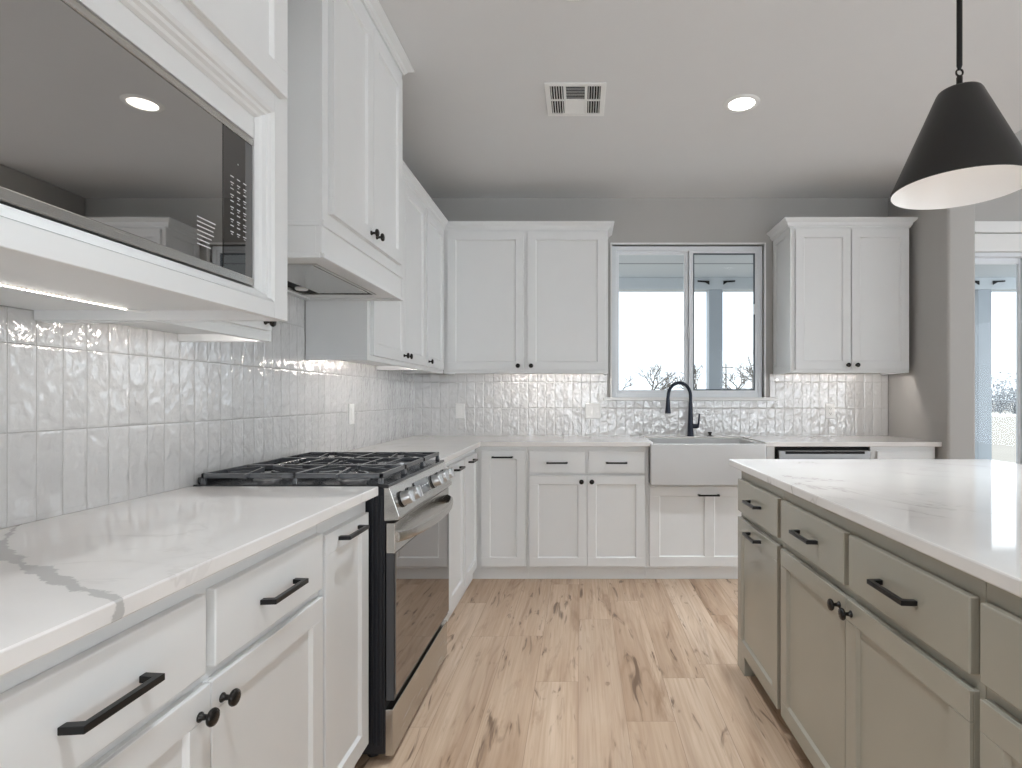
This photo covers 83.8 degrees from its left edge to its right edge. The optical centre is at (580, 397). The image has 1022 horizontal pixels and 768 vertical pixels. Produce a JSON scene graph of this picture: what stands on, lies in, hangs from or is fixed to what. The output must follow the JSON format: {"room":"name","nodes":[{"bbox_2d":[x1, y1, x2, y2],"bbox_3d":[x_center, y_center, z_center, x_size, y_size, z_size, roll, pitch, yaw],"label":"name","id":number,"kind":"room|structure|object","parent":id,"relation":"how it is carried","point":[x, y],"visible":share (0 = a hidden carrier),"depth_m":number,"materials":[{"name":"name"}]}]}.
{"room":"kitchen","nodes":[
{"label":"kitchen","id":0,"kind":"room"},
{"bbox_2d":[0,301,410,528],"bbox_3d":[-1.398,-0.170,0.550,0.204,2.743,7.900,0,0,0],"label":"wall","id":1,"kind":"structure","parent":0,"point":[305,301],"depth_m":1.69,"materials":[{"name":"grey paint"}]},
{"bbox_2d":[0,0,287,320],"bbox_3d":[-0.960,-0.860,0.977,0.634,1.358,0.807,0,0,0],"label":"upper cabinet","id":2,"kind":"object","parent":1,"relation":"attached to","point":[241,46],"depth_m":1.13,"materials":[{"name":"white paint"}]},
{"bbox_2d":[0,0,253,287],"bbox_3d":[-0.972,-0.433,0.954,0.497,0.378,0.594,0,0,0],"label":"microwave","id":3,"kind":"object","parent":2,"relation":"in","point":[108,131],"visible":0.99,"depth_m":0.89,"materials":[{"name":"black glass"}]},
{"bbox_2d":[126,309,149,312],"bbox_3d":[-1.021,-0.201,1.303,0.044,0.008,0.009,0,0,-45],"label":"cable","id":4,"kind":"object","parent":2,"relation":"attached to","point":[130,310],"visible":1,"depth_m":1.30,"materials":[{"name":"white plastic"}]},
{"bbox_2d":[42,321,276,341],"bbox_3d":[-1.108,-0.696,1.573,0.338,1.034,0.471,0,0,0],"label":"upper cabinet","id":5,"kind":"object","parent":1,"relation":"attached to","point":[187,331],"visible":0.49,"depth_m":1.65,"materials":[{"name":"white paint"}]},
{"bbox_2d":[0,294,413,528],"bbox_3d":[-1.286,-0.085,1.868,0.017,0.746,4.936,0,0,0],"label":"tile backsplash","id":6,"kind":"structure","parent":1,"relation":"attached to","point":[92,415],"depth_m":1.70,"materials":[{"name":"white tile"}]},
{"bbox_2d":[349,404,353,424],"bbox_3d":[-1.274,0.089,3.139,0.008,0.115,0.070,0,0,0],"label":"wall switch","id":7,"kind":"object","parent":6,"relation":"attached to","point":[351,406],"visible":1,"depth_m":3.13,"materials":[{"name":"white plastic"}]},
{"bbox_2d":[287,0,414,300],"bbox_3d":[-1.028,-0.994,2.213,0.498,1.090,0.895,0,0,0],"label":"range hood","id":8,"kind":"object","parent":1,"relation":"attached to","point":[345,98],"visible":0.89,"depth_m":2.00,"materials":[{"name":"white paint"}]},
{"bbox_2d":[295,287,307,290],"bbox_3d":[-1.187,-0.463,2.400,0.052,0.010,0.052,0,0,0],"label":"lamp","id":9,"kind":"object","parent":8,"relation":"on","point":[296,288],"depth_m":2.38,"materials":[{"name":"white plastic"}]},
{"bbox_2d":[306,180,425,369],"bbox_3d":[-1.108,-0.695,3.086,0.338,1.037,0.935,0,0,0],"label":"upper cabinet","id":10,"kind":"object","parent":1,"relation":"attached to","point":[386,335],"visible":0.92,"depth_m":2.90,"materials":[{"name":"white paint"}]},
{"bbox_2d":[403,209,443,373],"bbox_3d":[-1.108,-0.695,3.809,0.338,1.037,0.508,0,0,0],"label":"upper cabinet","id":11,"kind":"object","parent":1,"relation":"attached to","point":[434,231],"visible":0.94,"depth_m":3.78,"materials":[{"name":"white paint"}]},
{"bbox_2d":[355,579,813,767],"bbox_3d":[2.550,1.262,0.800,8.100,0.120,8.400,0,0,0],"label":"floor","id":12,"kind":"structure","parent":0,"point":[533,673],"depth_m":2.35,"materials":[{"name":"brown wood"}]},
{"bbox_2d":[0,525,322,767],"bbox_3d":[-0.963,0.760,1.035,0.629,0.883,0.926,0,0,0],"label":"base cabinet","id":13,"kind":"object","parent":12,"relation":"on","point":[225,669],"visible":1,"depth_m":1.00,"materials":[{"name":"white paint"}]},
{"bbox_2d":[193,452,454,756],"bbox_3d":[-0.908,0.721,2.235,0.734,0.963,0.780,0,0,0],"label":"gas range","id":14,"kind":"object","parent":12,"relation":"on","point":[409,514],"visible":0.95,"depth_m":1.97,"materials":[{"name":"metal"}]},
{"bbox_2d":[193,460,443,487],"bbox_3d":[-0.954,0.281,2.235,0.643,0.033,0.762,0,0,0],"label":"cooktop","id":15,"kind":"object","parent":14,"relation":"in","point":[387,473],"depth_m":1.98,"materials":[{"name":"metal"}]},
{"bbox_2d":[316,502,368,767],"bbox_3d":[-0.963,0.760,1.669,0.629,0.883,0.338,0,0,0],"label":"base cabinet","id":16,"kind":"object","parent":12,"relation":"on","point":[344,592],"visible":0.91,"depth_m":1.66,"materials":[{"name":"white paint"}]},
{"bbox_2d":[445,449,477,620],"bbox_3d":[-0.963,0.760,3.327,0.629,0.883,0.854,0,0,0],"label":"base cabinet","id":17,"kind":"object","parent":12,"relation":"on","point":[463,488],"visible":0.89,"depth_m":3.25,"materials":[{"name":"white paint"}]},
{"bbox_2d":[473,447,527,578],"bbox_3d":[-0.535,0.760,4.016,0.368,0.883,0.669,0,0,0],"label":"base cabinet","id":18,"kind":"object","parent":12,"relation":"on","point":[502,472],"visible":0.94,"depth_m":3.72,"materials":[{"name":"white paint"}]},
{"bbox_2d":[528,447,645,578],"bbox_3d":[0.040,0.760,4.016,0.779,0.883,0.669,0,0,0],"label":"base cabinet","id":19,"kind":"object","parent":12,"relation":"on","point":[587,505],"visible":0.99,"depth_m":3.72,"materials":[{"name":"white paint"}]},
{"bbox_2d":[646,447,741,578],"bbox_3d":[0.828,0.760,4.016,0.795,0.883,0.669,0,0,0],"label":"base cabinet","id":20,"kind":"object","parent":12,"relation":"on","point":[692,531],"visible":0.61,"depth_m":3.72,"materials":[{"name":"white paint"}]},
{"bbox_2d":[738,471,783,708],"bbox_3d":[1.000,0.760,2.280,0.660,0.883,0.533,0,0,0],"label":"base cabinet","id":21,"kind":"object","parent":12,"relation":"on","point":[760,544],"visible":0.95,"depth_m":2.24,"materials":[{"name":"green paint"}]},
{"bbox_2d":[766,447,774,458],"bbox_3d":[1.253,0.760,4.042,0.052,0.883,0.618,0,0,0],"label":"strip","id":22,"kind":"object","parent":12,"relation":"on","point":[770,451],"visible":0.02,"depth_m":3.73,"materials":[{"name":"white paint"}]},
{"bbox_2d":[775,447,869,458],"bbox_3d":[1.596,0.764,4.003,0.626,0.876,0.696,0,0,0],"label":"dishwasher","id":23,"kind":"object","parent":12,"relation":"on","point":[780,452],"visible":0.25,"depth_m":3.71,"materials":[{"name":"grey metal"}]},
{"bbox_2d":[781,490,986,767],"bbox_3d":[1.000,0.760,1.510,0.660,0.883,1.001,0,0,0],"label":"base cabinet","id":24,"kind":"object","parent":12,"relation":"on","point":[880,635],"visible":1,"depth_m":1.38,"materials":[{"name":"green paint"}]},
{"bbox_2d":[869,447,934,458],"bbox_3d":[2.127,0.760,4.016,0.426,0.883,0.669,0,0,0],"label":"base cabinet","id":25,"kind":"object","parent":12,"relation":"on","point":[875,452],"visible":0.02,"depth_m":3.71,"materials":[{"name":"white paint"}]},
{"bbox_2d":[980,582,1021,767],"bbox_3d":[1.000,0.760,0.654,0.660,0.883,0.708,0,0,0],"label":"base cabinet","id":26,"kind":"object","parent":12,"relation":"on","point":[1001,616],"visible":0.96,"depth_m":0.95,"materials":[{"name":"green paint"}]},
{"bbox_3d":[-0.962,0.760,2.761,0.629,0.883,0.274,0,0,0],"label":"base cabinet","id":27,"kind":"object","parent":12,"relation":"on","visible":0},
{"bbox_2d":[328,436,941,462],"bbox_3d":[0.540,0.303,3.479,3.636,0.030,1.714,0,0,0],"label":"countertop","id":28,"kind":"structure","parent":27,"relation":"on","point":[449,448],"depth_m":3.69,"materials":[{"name":"stone"}]},
{"bbox_2d":[665,381,699,435],"bbox_3d":[0.754,0.081,4.234,0.280,0.414,0.063,0,0,-17],"label":"kitchen faucet","id":29,"kind":"object","parent":28,"relation":"on","point":[690,431],"visible":0.98,"depth_m":4.24,"materials":[{"name":"black metal"}]},
{"bbox_2d":[647,438,765,485],"bbox_3d":[0.826,0.432,3.928,0.747,0.272,0.545,0,0,0],"label":"farmhouse sink","id":30,"kind":"object","parent":28,"relation":"in","point":[672,461],"visible":0.77,"depth_m":3.65,"materials":[{"name":"ceramic"}]},
{"bbox_3d":[-0.962,0.760,-0.005,0.629,0.883,1.150,0,0,0],"label":"base cabinet","id":31,"kind":"object","parent":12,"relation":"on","visible":0},
{"bbox_2d":[0,486,377,676],"bbox_3d":[-0.969,0.303,0.621,0.618,0.030,2.442,0,0,0],"label":"countertop","id":32,"kind":"structure","parent":31,"relation":"on","point":[66,578],"depth_m":1.07,"materials":[{"name":"stone"}]},
{"bbox_3d":[1.000,0.760,-0.016,0.660,0.883,0.628,0,0,0],"label":"cabinet","id":33,"kind":"object","parent":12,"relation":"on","visible":0},
{"bbox_2d":[729,459,1021,597],"bbox_3d":[1.308,0.303,1.157,1.223,0.030,3.015,0,0,0],"label":"countertop","id":34,"kind":"structure","parent":33,"relation":"on","point":[965,515],"depth_m":1.62,"materials":[{"name":"stone"}]},
{"bbox_2d":[431,198,888,396],"bbox_3d":[0.617,-0.170,4.427,3.826,2.743,0.146,0,0,0],"label":"wall","id":35,"kind":"structure","parent":0,"point":[636,220],"depth_m":4.35,"materials":[{"name":"grey paint"}]},
{"bbox_2d":[444,230,607,374],"bbox_3d":[-0.398,-0.695,4.183,1.181,1.037,0.336,0,0,0],"label":"upper cabinet","id":36,"kind":"object","parent":35,"relation":"attached to","point":[516,301],"visible":1,"depth_m":4.05,"materials":[{"name":"white paint"}]},
{"bbox_2d":[403,161,613,237],"bbox_3d":[-0.376,-1.234,3.486,1.228,0.052,1.729,0,0,0],"label":"crown molding","id":37,"kind":"structure","parent":36,"relation":"attached to","point":[409,178],"depth_m":4.03,"materials":[{"name":"white paint"}]},
{"bbox_2d":[414,374,887,435],"bbox_3d":[0.538,0.052,4.345,3.633,0.471,0.017,0,0,0],"label":"tile backsplash","id":38,"kind":"structure","parent":35,"relation":"attached to","point":[494,404],"depth_m":4.34,"materials":[{"name":"white tile"}]},
{"bbox_2d":[455,404,463,418],"bbox_3d":[-0.929,0.100,4.332,0.070,0.115,0.008,0,0,0],"label":"wall switch","id":39,"kind":"object","parent":38,"relation":"attached to","point":[459,408],"visible":1,"depth_m":4.33,"materials":[{"name":"white plastic"}]},
{"bbox_2d":[585,404,600,418],"bbox_3d":[0.092,0.100,4.332,0.116,0.115,0.008,0,0,0],"label":"wall switch","id":40,"kind":"object","parent":38,"relation":"attached to","point":[592,411],"visible":1,"depth_m":4.33,"materials":[{"name":"white plastic"}]},
{"bbox_2d":[826,404,834,418],"bbox_3d":[1.911,0.100,4.331,0.070,0.115,0.009,0,0,0],"label":"wall outlet","id":41,"kind":"object","parent":38,"relation":"attached to","point":[830,408],"visible":1,"depth_m":4.33,"materials":[{"name":"white plastic"}]},
{"bbox_2d":[828,407,832,414],"bbox_3d":[1.911,0.100,4.329,0.033,0.068,0.003,0,0,0],"label":"socket","id":42,"kind":"object","parent":41,"relation":"attached to","point":[830,409],"depth_m":4.33,"materials":[{"name":"white plastic"}]},
{"bbox_2d":[612,246,761,396],"bbox_3d":[0.823,-0.591,4.409,1.165,1.171,0.073,0,0,0],"label":"window","id":43,"kind":"structure","parent":35,"relation":"in","point":[688,252],"depth_m":4.38,"materials":[{"name":"white plastic"}]},
{"bbox_2d":[610,243,765,396],"bbox_3d":[0.823,-0.598,4.353,1.193,1.189,0.042,0,0,0],"label":"trim","id":44,"kind":"structure","parent":35,"relation":"attached to","point":[611,244],"depth_m":4.33,"materials":[{"name":"white paint"}]},
{"bbox_2d":[603,397,777,400],"bbox_3d":[0.835,0.007,4.335,1.330,0.025,0.079,0,0,0],"label":"trim","id":45,"kind":"structure","parent":35,"relation":"attached to","point":[604,398],"depth_m":4.30,"materials":[{"name":"white paint"}]},
{"bbox_2d":[767,217,917,374],"bbox_3d":[1.898,-0.723,4.150,0.938,1.090,0.402,0,0,0],"label":"upper cabinet","id":46,"kind":"object","parent":35,"relation":"attached to","point":[841,284],"visible":1,"depth_m":3.99,"materials":[{"name":"white paint"}]},
{"bbox_2d":[361,0,1021,197],"bbox_3d":[0.515,-1.611,0.550,4.030,0.140,7.900,0,0,0],"label":"ceiling","id":47,"kind":"structure","parent":0,"point":[846,90],"depth_m":2.78,"materials":[{"name":"paint"}]},
{"bbox_2d":[544,82,605,115],"bbox_3d":[-0.028,-1.536,2.915,0.304,0.011,0.320,0,0,0],"label":"ceiling vent","id":48,"kind":"object","parent":47,"relation":"in","point":[562,98],"visible":1,"depth_m":2.90,"materials":[{"name":"white plastic"}]},
{"bbox_2d":[723,94,759,112],"bbox_3d":[0.840,-1.538,2.955,0.188,0.006,0.188,0,0,0],"label":"recessed light","id":49,"kind":"object","parent":47,"relation":"in","point":[740,103],"visible":1,"depth_m":2.95,"materials":[{"name":"white plastic"}]},
{"bbox_2d":[890,0,1021,209],"bbox_3d":[1.126,-1.080,1.681,0.364,0.920,0.364,0,0,0],"label":"pendant lamp","id":50,"kind":"object","parent":47,"relation":"hanging from","point":[965,151],"visible":1,"depth_m":1.63,"materials":[{"name":"black metal"}]},
{"bbox_2d":[888,198,974,458],"bbox_3d":[2.451,-0.170,3.994,0.182,2.743,0.721,0,0,0],"label":"wall","id":51,"kind":"structure","parent":0,"point":[934,401],"depth_m":3.72,"materials":[{"name":"grey paint"}]},
{"bbox_2d":[975,130,1021,233],"bbox_3d":[4.525,-0.598,4.925,4.150,3.600,0.150,0,0,0],"label":"wall","id":52,"kind":"structure","parent":0,"point":[1008,207],"depth_m":4.85,"materials":[{"name":"grey paint"}]},
{"bbox_2d":[975,252,1021,463],"bbox_3d":[3.760,-0.025,4.915,1.800,2.455,0.110,0,0,0],"label":"door frame","id":53,"kind":"structure","parent":52,"relation":"in","point":[981,258],"depth_m":4.93,"materials":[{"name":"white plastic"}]},
{"bbox_2d":[975,221,1021,251],"bbox_3d":[3.760,-0.153,4.832,2.020,2.710,0.035,0,0,0],"label":"trim","id":54,"kind":"structure","parent":52,"relation":"attached to","point":[983,242],"depth_m":4.83,"materials":[{"name":"white paint"}]},
{"label":"outside","id":55,"kind":"structure","parent":0,"visible":0},
{"bbox_2d":[992,402,1015,462],"bbox_3d":[0.000,1.562,202.500,520.000,0.120,395.000,0,0,0],"label":"ground","id":56,"kind":"structure","parent":55,"point":[1003,427],"depth_m":21.48,"materials":[{"name":"beige"}]},
{"bbox_2d":[620,374,634,389],"bbox_3d":[4.752,-0.645,66.417,4.670,4.316,4.244,0,0,41],"label":"bare tree","id":57,"kind":"object","parent":56,"relation":"on","point":[630,374],"visible":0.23,"depth_m":65.50,"materials":[{"name":"grey plant"}]},
{"bbox_2d":[632,362,682,389],"bbox_3d":[8.233,-1.159,58.944,5.908,5.328,4.064,0,0,-17],"label":"bare tree","id":58,"kind":"object","parent":56,"relation":"on","point":[656,365],"visible":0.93,"depth_m":59.02,"materials":[{"name":"grey plant"}]},
{"bbox_2d":[651,373,673,389],"bbox_3d":[13.276,-1.354,91.063,3.964,5.759,4.818,0,0,-36],"label":"bare tree","id":59,"kind":"object","parent":56,"relation":"on","point":[673,373],"visible":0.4,"depth_m":91.29,"materials":[{"name":"grey plant"}]},
{"bbox_2d":[672,362,702,388],"bbox_3d":[11.822,-1.389,64.780,4.023,5.830,4.384,0,0,-20],"label":"bare tree","id":60,"kind":"object","parent":56,"relation":"on","point":[695,372],"visible":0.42,"depth_m":64.04,"materials":[{"name":"grey plant"}]},
{"bbox_2d":[704,363,751,388],"bbox_3d":[18.870,-1.472,70.093,5.877,5.977,6.467,0,0,39],"label":"bare tree","id":61,"kind":"object","parent":56,"relation":"on","point":[731,375],"visible":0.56,"depth_m":68.75,"materials":[{"name":"grey plant"}]},
{"bbox_2d":[723,363,732,387],"bbox_3d":[26.947,-2.498,105.000,2.600,8.000,0.400,0,0,0],"label":"utility pole","id":62,"kind":"object","parent":56,"relation":"on","point":[725,367],"visible":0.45,"depth_m":104.90,"materials":[{"name":"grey wood"}]},
{"bbox_2d":[736,347,752,388],"bbox_3d":[14.426,-1.350,44.776,4.355,5.711,6.332,0,0,-19],"label":"bare tree","id":63,"kind":"object","parent":56,"relation":"on","point":[749,370],"visible":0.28,"depth_m":45.18,"materials":[{"name":"grey plant"}]},
{"bbox_2d":[992,377,1012,408],"bbox_3d":[51.563,-0.897,72.041,6.132,4.906,6.030,0,0,0],"label":"tree","id":64,"kind":"object","parent":56,"relation":"on","point":[993,384],"visible":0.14,"depth_m":71.47,"materials":[{"name":"grey plant"}]},
{"bbox_2d":[992,413,1015,415],"bbox_3d":[0.000,1.494,51.000,520.000,0.015,10.000,0,0,0],"label":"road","id":65,"kind":"structure","parent":56,"relation":"on","point":[993,414],"depth_m":50.91,"materials":[{"name":"white"}]},
{"bbox_2d":[992,384,1015,411],"bbox_3d":[45.795,-0.044,62.053,4.481,3.232,4.456,0,0,0],"label":"tree","id":66,"kind":"object","parent":56,"relation":"on","point":[996,387],"visible":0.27,"depth_m":61.80,"materials":[{"name":"grey plant"}]},
{"bbox_2d":[992,367,1015,407],"bbox_3d":[65.895,-1.645,88.002,6.793,6.455,6.747,0,0,0],"label":"tree","id":67,"kind":"object","parent":56,"relation":"on","point":[1009,390],"visible":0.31,"depth_m":87.54,"materials":[{"name":"grey plant"}]},
{"bbox_2d":[994,387,1015,413],"bbox_3d":[40.686,0.146,53.098,3.693,2.858,3.642,0,0,0],"label":"tree","id":68,"kind":"object","parent":56,"relation":"on","point":[999,399],"visible":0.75,"depth_m":53.36,"materials":[{"name":"grey plant"}]},
{"bbox_2d":[997,365,1015,394],"bbox_3d":[81.268,-2.557,103.937,8.628,8.156,8.628,0,0,0],"label":"tree","id":69,"kind":"object","parent":56,"relation":"on","point":[1014,365],"visible":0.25,"depth_m":105.31,"materials":[{"name":"grey plant"}]},
{"bbox_3d":[4.000,1.377,6.300,16.000,0.250,2.600,0,0,0],"label":"floor","id":70,"kind":"structure","parent":56,"relation":"on","visible":0},
{"bbox_2d":[697,280,734,388],"bbox_3d":[1.730,-0.126,7.315,0.480,2.755,0.200,0,0,0],"label":"porch post","id":71,"kind":"object","parent":70,"relation":"on","point":[714,297],"visible":0.57,"depth_m":7.25,"materials":[{"name":"paint"}]},
{"bbox_2d":[619,277,1015,291],"bbox_3d":[4.000,-1.468,7.330,16.000,0.150,0.200,0,0,0],"label":"beam","id":72,"kind":"structure","parent":71,"relation":"on","point":[626,284],"depth_m":7.23,"materials":[{"name":"white paint"}]},
{"bbox_2d":[619,255,1015,276],"bbox_3d":[4.000,-1.601,6.225,16.000,0.115,2.450,0,0,0],"label":"porch roof","id":73,"kind":"structure","parent":72,"relation":"on","point":[629,265],"depth_m":6.68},
{"bbox_2d":[975,280,1004,459],"bbox_3d":[5.180,-0.126,7.315,0.480,2.755,0.200,0,0,0],"label":"porch post","id":74,"kind":"object","parent":70,"relation":"on","point":[983,297],"visible":0.48,"depth_m":7.25,"materials":[{"name":"paint"}]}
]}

